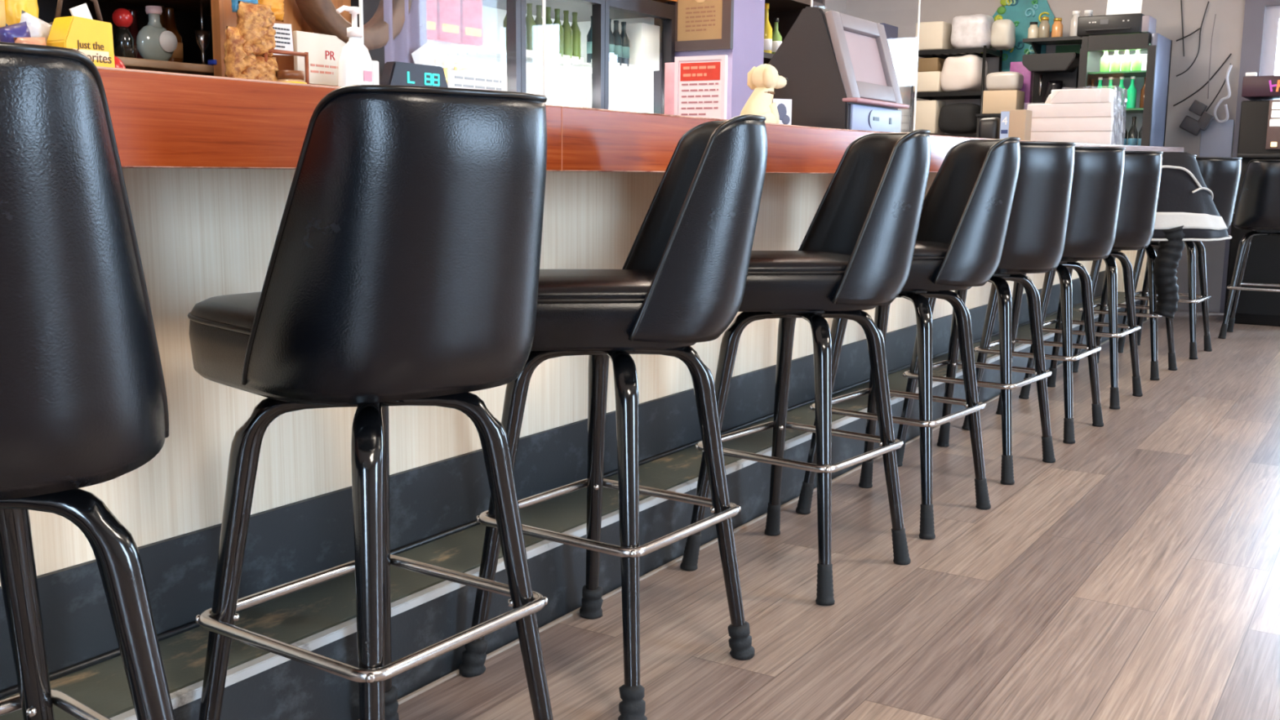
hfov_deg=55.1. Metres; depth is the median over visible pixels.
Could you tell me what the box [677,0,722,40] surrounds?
print
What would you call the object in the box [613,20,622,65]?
bottle
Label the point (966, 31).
plastic bag
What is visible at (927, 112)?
container
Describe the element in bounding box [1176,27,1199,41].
cable
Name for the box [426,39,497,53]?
wire shelf
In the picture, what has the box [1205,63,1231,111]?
cable
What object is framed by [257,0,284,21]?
snack bag
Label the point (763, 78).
dog figurine
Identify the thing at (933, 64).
box
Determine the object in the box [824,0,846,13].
wall
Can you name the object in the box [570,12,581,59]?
bottle
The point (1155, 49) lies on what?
fridge
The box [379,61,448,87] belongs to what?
display
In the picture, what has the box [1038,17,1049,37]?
jar
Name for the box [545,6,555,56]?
bottle
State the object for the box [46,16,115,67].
carton
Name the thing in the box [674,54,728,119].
table sign
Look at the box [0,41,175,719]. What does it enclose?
bar stool
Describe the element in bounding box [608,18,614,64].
bottle
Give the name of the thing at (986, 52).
shelf unit
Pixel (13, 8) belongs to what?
snack bag
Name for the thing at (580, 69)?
wire shelf
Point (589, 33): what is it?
bottle
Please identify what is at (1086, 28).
tray
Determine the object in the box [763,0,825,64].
shelf
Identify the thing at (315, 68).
print
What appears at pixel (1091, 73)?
glass shelf
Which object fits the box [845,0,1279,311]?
wall
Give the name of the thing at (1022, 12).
wall hanging
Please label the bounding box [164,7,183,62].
bottle
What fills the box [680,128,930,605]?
bar stool
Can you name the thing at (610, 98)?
bottle
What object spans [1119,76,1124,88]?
bottle
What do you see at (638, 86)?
window
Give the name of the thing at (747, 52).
wall column
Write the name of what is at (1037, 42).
wall shelf
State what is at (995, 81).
plastic tub
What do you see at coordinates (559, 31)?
bottle
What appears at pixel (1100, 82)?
bottle
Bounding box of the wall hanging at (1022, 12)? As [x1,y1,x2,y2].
[981,0,1055,71]
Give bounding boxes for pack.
[1009,61,1033,109]
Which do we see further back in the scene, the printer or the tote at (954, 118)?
the tote at (954, 118)
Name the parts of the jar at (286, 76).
lid, glass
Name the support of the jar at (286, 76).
on the bar counter
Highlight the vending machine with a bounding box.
[1223,75,1279,326]
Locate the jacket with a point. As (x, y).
(1186, 211)
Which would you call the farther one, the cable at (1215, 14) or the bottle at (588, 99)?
the cable at (1215, 14)
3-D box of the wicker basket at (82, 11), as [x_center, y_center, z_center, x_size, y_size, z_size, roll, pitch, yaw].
[-0.906,-0.517,1.987,0.090,0.169,0.090,6,10,32]
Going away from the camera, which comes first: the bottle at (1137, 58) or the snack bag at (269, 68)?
the snack bag at (269, 68)
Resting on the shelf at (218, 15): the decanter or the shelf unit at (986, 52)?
the decanter
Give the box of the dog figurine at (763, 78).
[740,63,791,124]
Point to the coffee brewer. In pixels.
(1051, 71)
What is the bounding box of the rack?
[263,48,309,84]
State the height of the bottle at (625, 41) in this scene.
0.216 m
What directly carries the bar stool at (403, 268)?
on the floor
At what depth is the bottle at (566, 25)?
5.62 m
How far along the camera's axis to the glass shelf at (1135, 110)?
8.09 m
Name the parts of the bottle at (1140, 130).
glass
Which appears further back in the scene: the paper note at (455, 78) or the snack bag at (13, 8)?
the paper note at (455, 78)
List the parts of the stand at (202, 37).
stem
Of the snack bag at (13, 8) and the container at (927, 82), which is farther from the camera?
the container at (927, 82)
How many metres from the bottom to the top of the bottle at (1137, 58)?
0.151 m
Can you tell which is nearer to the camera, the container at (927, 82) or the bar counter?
the bar counter
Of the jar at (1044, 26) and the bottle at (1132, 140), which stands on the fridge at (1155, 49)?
the bottle at (1132, 140)
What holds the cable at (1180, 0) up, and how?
attached to the wall at (1227, 37)
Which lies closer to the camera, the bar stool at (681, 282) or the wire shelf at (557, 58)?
the bar stool at (681, 282)
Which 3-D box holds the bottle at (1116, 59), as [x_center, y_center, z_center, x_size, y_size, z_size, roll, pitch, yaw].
[3.137,-1.977,8.086,0.060,0.151,0.059,6,10,32]
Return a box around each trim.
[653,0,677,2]
[1219,0,1279,312]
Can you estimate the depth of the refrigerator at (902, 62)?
9.21 m
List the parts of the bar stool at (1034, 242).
leg, leg, leg, swivel plate, seat, leg, backrest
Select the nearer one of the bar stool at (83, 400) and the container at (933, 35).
the bar stool at (83, 400)
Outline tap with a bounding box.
[1038,75,1042,96]
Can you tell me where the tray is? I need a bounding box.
[1084,26,1131,31]
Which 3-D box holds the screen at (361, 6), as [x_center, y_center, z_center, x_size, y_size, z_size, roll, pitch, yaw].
[-0.405,-0.854,2.770,0.160,0.606,0.632,6,10,32]
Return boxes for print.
[310,63,337,74]
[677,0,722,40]
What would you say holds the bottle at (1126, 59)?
on the fridge at (1155, 49)
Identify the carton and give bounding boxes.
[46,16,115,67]
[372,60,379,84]
[426,0,437,39]
[426,0,460,44]
[438,0,482,47]
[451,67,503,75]
[502,70,549,104]
[548,74,582,106]
[613,22,659,71]
[982,89,1024,113]
[1000,109,1031,140]
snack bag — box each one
[0,0,6,41]
[4,0,38,25]
[223,26,257,78]
[231,0,257,12]
[236,0,275,57]
[241,55,279,81]
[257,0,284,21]
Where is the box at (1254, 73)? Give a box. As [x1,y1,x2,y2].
[1245,71,1257,76]
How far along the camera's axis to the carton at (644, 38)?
6.11 m
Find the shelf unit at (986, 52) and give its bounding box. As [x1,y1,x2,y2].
[909,45,1002,137]
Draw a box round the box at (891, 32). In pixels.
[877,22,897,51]
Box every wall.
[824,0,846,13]
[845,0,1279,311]
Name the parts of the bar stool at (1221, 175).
leg, leg, leg, leg, backrest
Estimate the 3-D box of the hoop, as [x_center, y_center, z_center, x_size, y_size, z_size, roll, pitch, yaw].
[-0.619,-0.837,2.666,0.056,0.324,0.324,6,10,32]
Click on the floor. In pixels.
(1133, 574)
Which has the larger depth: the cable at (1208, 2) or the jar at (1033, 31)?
the jar at (1033, 31)
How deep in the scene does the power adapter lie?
8.33 m
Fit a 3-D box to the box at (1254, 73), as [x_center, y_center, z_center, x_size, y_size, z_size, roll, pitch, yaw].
[3.814,-1.781,7.657,0.060,0.024,0.050,6,10,32]
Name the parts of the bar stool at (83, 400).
leg, backrest, leg, seat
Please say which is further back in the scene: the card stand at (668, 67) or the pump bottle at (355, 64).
the card stand at (668, 67)
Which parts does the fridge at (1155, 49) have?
door, panel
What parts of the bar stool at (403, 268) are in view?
leg, seat, leg, leg, backrest, leg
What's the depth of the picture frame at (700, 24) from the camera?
6.13 m
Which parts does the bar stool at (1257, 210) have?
leg, leg, seat, backrest, swivel plate, leg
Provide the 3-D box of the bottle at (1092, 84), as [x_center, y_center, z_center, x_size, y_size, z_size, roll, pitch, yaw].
[3.039,-1.785,8.248,0.060,0.201,0.059,6,10,32]
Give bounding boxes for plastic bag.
[941,54,986,92]
[950,13,995,48]
[990,20,1016,49]
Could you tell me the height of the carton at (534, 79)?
0.210 m
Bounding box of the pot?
[1042,80,1063,103]
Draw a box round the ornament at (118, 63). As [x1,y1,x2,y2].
[114,55,125,68]
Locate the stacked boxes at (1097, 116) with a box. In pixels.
[1026,85,1127,145]
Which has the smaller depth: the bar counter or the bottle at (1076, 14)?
the bar counter
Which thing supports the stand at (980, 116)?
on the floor
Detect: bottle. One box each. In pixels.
[111,8,134,57]
[128,9,143,58]
[159,5,164,27]
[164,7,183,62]
[336,4,373,86]
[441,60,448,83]
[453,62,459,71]
[502,13,506,51]
[525,3,536,53]
[525,21,526,49]
[534,4,542,51]
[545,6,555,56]
[553,8,564,57]
[562,10,572,58]
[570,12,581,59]
[586,15,591,62]
[586,78,591,107]
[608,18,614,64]
[608,93,611,109]
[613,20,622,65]
[620,22,629,66]
[763,3,772,53]
[771,17,782,53]
[1089,79,1094,88]
[1097,77,1102,88]
[1099,50,1110,71]
[1106,76,1114,89]
[1110,50,1120,71]
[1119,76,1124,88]
[1120,49,1131,71]
[1124,118,1127,145]
[1126,76,1137,108]
[1127,116,1137,145]
[1131,49,1142,71]
[1137,126,1142,146]
[1139,77,1145,107]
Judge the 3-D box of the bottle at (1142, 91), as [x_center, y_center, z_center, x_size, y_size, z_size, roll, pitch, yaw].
[3.309,-1.749,8.033,0.060,0.201,0.059,6,10,32]
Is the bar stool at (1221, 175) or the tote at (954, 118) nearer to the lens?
the bar stool at (1221, 175)
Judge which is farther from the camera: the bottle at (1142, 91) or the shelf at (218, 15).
the bottle at (1142, 91)
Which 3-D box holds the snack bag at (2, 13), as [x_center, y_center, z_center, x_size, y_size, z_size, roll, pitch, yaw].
[-0.980,-0.503,1.756,0.057,0.210,0.170,5,10,26]
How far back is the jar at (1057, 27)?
8.61 m
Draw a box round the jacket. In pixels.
[1151,151,1231,319]
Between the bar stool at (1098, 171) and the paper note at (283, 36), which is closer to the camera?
the paper note at (283, 36)
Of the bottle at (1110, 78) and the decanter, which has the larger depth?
the bottle at (1110, 78)
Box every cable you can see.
[1173,53,1231,106]
[1176,1,1208,76]
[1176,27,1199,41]
[1180,0,1184,56]
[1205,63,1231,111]
[1207,13,1216,98]
[1213,64,1232,123]
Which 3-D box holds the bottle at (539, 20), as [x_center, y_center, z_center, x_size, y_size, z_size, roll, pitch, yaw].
[-0.451,-1.471,5.472,0.060,0.216,0.060,6,10,32]
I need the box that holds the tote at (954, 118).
[939,103,980,133]
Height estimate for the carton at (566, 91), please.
0.210 m
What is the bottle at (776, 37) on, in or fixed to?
on the shelf at (787, 11)
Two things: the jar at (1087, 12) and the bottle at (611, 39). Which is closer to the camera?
the bottle at (611, 39)
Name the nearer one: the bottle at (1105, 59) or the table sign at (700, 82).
the table sign at (700, 82)
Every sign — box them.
[293,30,346,86]
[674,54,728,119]
[1055,44,1080,53]
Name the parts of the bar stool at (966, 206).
leg, leg, leg, swivel plate, seat, leg, backrest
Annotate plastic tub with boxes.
[986,71,1023,90]
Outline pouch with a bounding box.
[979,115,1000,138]
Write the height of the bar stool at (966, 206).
1.025 m
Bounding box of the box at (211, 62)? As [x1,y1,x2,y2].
[208,59,217,65]
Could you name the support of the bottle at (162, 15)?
on the shelf at (218, 15)
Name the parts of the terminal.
panel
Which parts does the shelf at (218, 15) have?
panel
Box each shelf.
[37,0,351,76]
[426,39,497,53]
[431,49,583,66]
[526,58,652,75]
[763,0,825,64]
[1022,35,1082,53]
[1088,70,1146,78]
[1125,107,1143,113]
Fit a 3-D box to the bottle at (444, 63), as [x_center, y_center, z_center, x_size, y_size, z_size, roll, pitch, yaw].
[-0.792,-1.106,4.989,0.062,0.216,0.062,6,10,32]
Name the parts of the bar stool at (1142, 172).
leg, leg, leg, leg, seat, backrest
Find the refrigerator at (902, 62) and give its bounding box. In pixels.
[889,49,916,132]
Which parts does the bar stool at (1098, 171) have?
leg, leg, leg, swivel plate, leg, seat, backrest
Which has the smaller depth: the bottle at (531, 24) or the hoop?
the hoop
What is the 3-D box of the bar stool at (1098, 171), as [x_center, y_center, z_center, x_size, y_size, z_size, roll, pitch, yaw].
[1.474,-0.255,4.481,0.487,1.025,0.571,-7,12,-41]
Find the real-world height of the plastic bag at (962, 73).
0.264 m
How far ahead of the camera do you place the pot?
8.38 m
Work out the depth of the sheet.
2.79 m
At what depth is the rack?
2.46 m
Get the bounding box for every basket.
[49,0,102,25]
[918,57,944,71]
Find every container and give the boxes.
[913,71,946,93]
[915,21,952,50]
[915,100,945,133]
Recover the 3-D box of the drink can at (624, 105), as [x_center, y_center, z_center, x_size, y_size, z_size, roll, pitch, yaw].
[-0.083,-1.222,6.103,0.062,0.120,0.062,6,10,32]
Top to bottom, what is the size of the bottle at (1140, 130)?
0.248 m
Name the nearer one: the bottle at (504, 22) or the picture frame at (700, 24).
the bottle at (504, 22)
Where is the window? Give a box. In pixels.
[351,0,675,114]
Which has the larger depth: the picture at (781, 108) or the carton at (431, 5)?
the carton at (431, 5)
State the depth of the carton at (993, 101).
8.50 m
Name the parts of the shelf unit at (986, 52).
post, shelf, shelf, shelf, post, post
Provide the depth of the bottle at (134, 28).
2.59 m
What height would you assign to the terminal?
0.366 m
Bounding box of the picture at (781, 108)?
[777,102,790,124]
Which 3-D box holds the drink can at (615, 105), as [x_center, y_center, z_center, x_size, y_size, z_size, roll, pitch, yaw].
[-0.122,-1.213,6.042,0.062,0.120,0.062,6,10,32]
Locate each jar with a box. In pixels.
[275,70,306,84]
[1027,22,1039,38]
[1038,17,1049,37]
[1051,17,1062,37]
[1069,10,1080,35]
[1084,9,1093,16]
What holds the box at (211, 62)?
on the shelf at (218, 15)
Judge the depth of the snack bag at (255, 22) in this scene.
2.35 m
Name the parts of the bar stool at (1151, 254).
leg, leg, leg, leg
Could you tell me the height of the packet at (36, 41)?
0.050 m
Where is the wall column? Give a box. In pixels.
[663,0,764,119]
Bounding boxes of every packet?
[0,21,31,42]
[13,37,46,45]
[19,10,52,44]
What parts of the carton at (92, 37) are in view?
label panel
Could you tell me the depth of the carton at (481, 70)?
5.11 m
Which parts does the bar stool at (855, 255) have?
leg, leg, swivel plate, seat, leg, leg, backrest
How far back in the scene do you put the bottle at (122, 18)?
2.41 m
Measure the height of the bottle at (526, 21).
0.216 m
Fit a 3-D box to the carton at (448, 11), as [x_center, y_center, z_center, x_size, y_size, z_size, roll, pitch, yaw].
[-0.823,-1.379,4.930,0.161,0.200,0.125,6,10,32]
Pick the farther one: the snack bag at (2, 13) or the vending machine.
the vending machine
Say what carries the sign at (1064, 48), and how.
attached to the wall shelf at (1037, 42)
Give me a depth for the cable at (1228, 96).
8.27 m
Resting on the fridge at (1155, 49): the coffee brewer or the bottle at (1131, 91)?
the bottle at (1131, 91)
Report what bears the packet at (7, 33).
on the bar counter
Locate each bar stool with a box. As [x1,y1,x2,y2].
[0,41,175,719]
[187,84,553,719]
[458,114,767,719]
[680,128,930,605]
[795,137,1020,538]
[895,141,1075,484]
[961,146,1125,443]
[1018,151,1163,408]
[1072,155,1196,380]
[1117,156,1242,359]
[1217,159,1279,338]
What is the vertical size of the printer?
0.295 m
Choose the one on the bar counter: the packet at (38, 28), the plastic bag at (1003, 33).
the packet at (38, 28)
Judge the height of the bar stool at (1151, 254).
1.025 m
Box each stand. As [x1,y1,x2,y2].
[195,0,209,64]
[664,62,674,115]
[975,113,1000,137]
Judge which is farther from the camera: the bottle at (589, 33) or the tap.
the tap
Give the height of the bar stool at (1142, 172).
1.025 m
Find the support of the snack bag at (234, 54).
on the bar counter
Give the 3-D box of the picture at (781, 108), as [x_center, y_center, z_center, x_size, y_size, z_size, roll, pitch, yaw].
[0.408,-0.702,3.501,0.048,0.060,0.005,-4,10,-28]
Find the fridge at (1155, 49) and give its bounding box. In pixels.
[1077,32,1172,255]
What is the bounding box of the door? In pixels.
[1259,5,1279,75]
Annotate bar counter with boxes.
[0,66,1183,719]
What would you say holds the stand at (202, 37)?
on the shelf at (218, 15)
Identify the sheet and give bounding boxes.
[383,0,435,66]
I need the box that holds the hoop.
[295,0,412,50]
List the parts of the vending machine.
door, game panel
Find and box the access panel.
[1199,119,1234,157]
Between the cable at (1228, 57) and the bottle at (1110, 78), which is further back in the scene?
the cable at (1228, 57)
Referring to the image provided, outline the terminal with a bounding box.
[768,6,909,132]
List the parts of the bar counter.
panel, floor trim, panel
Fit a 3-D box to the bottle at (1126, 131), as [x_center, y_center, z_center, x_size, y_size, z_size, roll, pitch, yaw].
[3.194,-1.485,8.122,0.062,0.248,0.061,6,10,32]
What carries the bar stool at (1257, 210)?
on the floor
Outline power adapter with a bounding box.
[1179,99,1213,135]
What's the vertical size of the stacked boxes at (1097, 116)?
0.315 m
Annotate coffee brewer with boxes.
[1022,52,1079,104]
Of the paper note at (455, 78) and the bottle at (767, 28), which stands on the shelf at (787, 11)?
the bottle at (767, 28)
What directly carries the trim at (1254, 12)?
attached to the wall at (1227, 37)
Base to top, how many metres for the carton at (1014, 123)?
0.185 m
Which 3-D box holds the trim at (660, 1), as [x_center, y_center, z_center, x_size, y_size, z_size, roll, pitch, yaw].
[-1.333,-2.035,4.381,0.700,0.970,4.600,6,10,32]
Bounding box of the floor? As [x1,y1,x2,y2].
[395,309,1279,719]
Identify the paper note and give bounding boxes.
[272,22,293,55]
[447,69,506,91]
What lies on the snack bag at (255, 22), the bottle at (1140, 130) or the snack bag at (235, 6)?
the snack bag at (235, 6)
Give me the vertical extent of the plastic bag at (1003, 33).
0.204 m
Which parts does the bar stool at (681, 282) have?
leg, leg, swivel plate, seat, leg, leg, backrest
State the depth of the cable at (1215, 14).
8.29 m
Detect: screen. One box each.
[359,0,546,104]
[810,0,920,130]
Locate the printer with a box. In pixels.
[1076,0,1156,37]
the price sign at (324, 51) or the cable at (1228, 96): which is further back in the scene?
the cable at (1228, 96)
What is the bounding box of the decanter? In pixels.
[136,5,177,61]
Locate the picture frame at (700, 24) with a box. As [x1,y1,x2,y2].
[667,0,733,52]
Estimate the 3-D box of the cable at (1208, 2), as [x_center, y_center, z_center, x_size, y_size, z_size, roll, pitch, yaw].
[3.770,-2.188,8.373,0.174,0.493,0.008,6,10,32]
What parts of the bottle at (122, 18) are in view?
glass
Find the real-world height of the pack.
0.370 m
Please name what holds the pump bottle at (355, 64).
on the bar counter
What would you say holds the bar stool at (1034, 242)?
on the floor

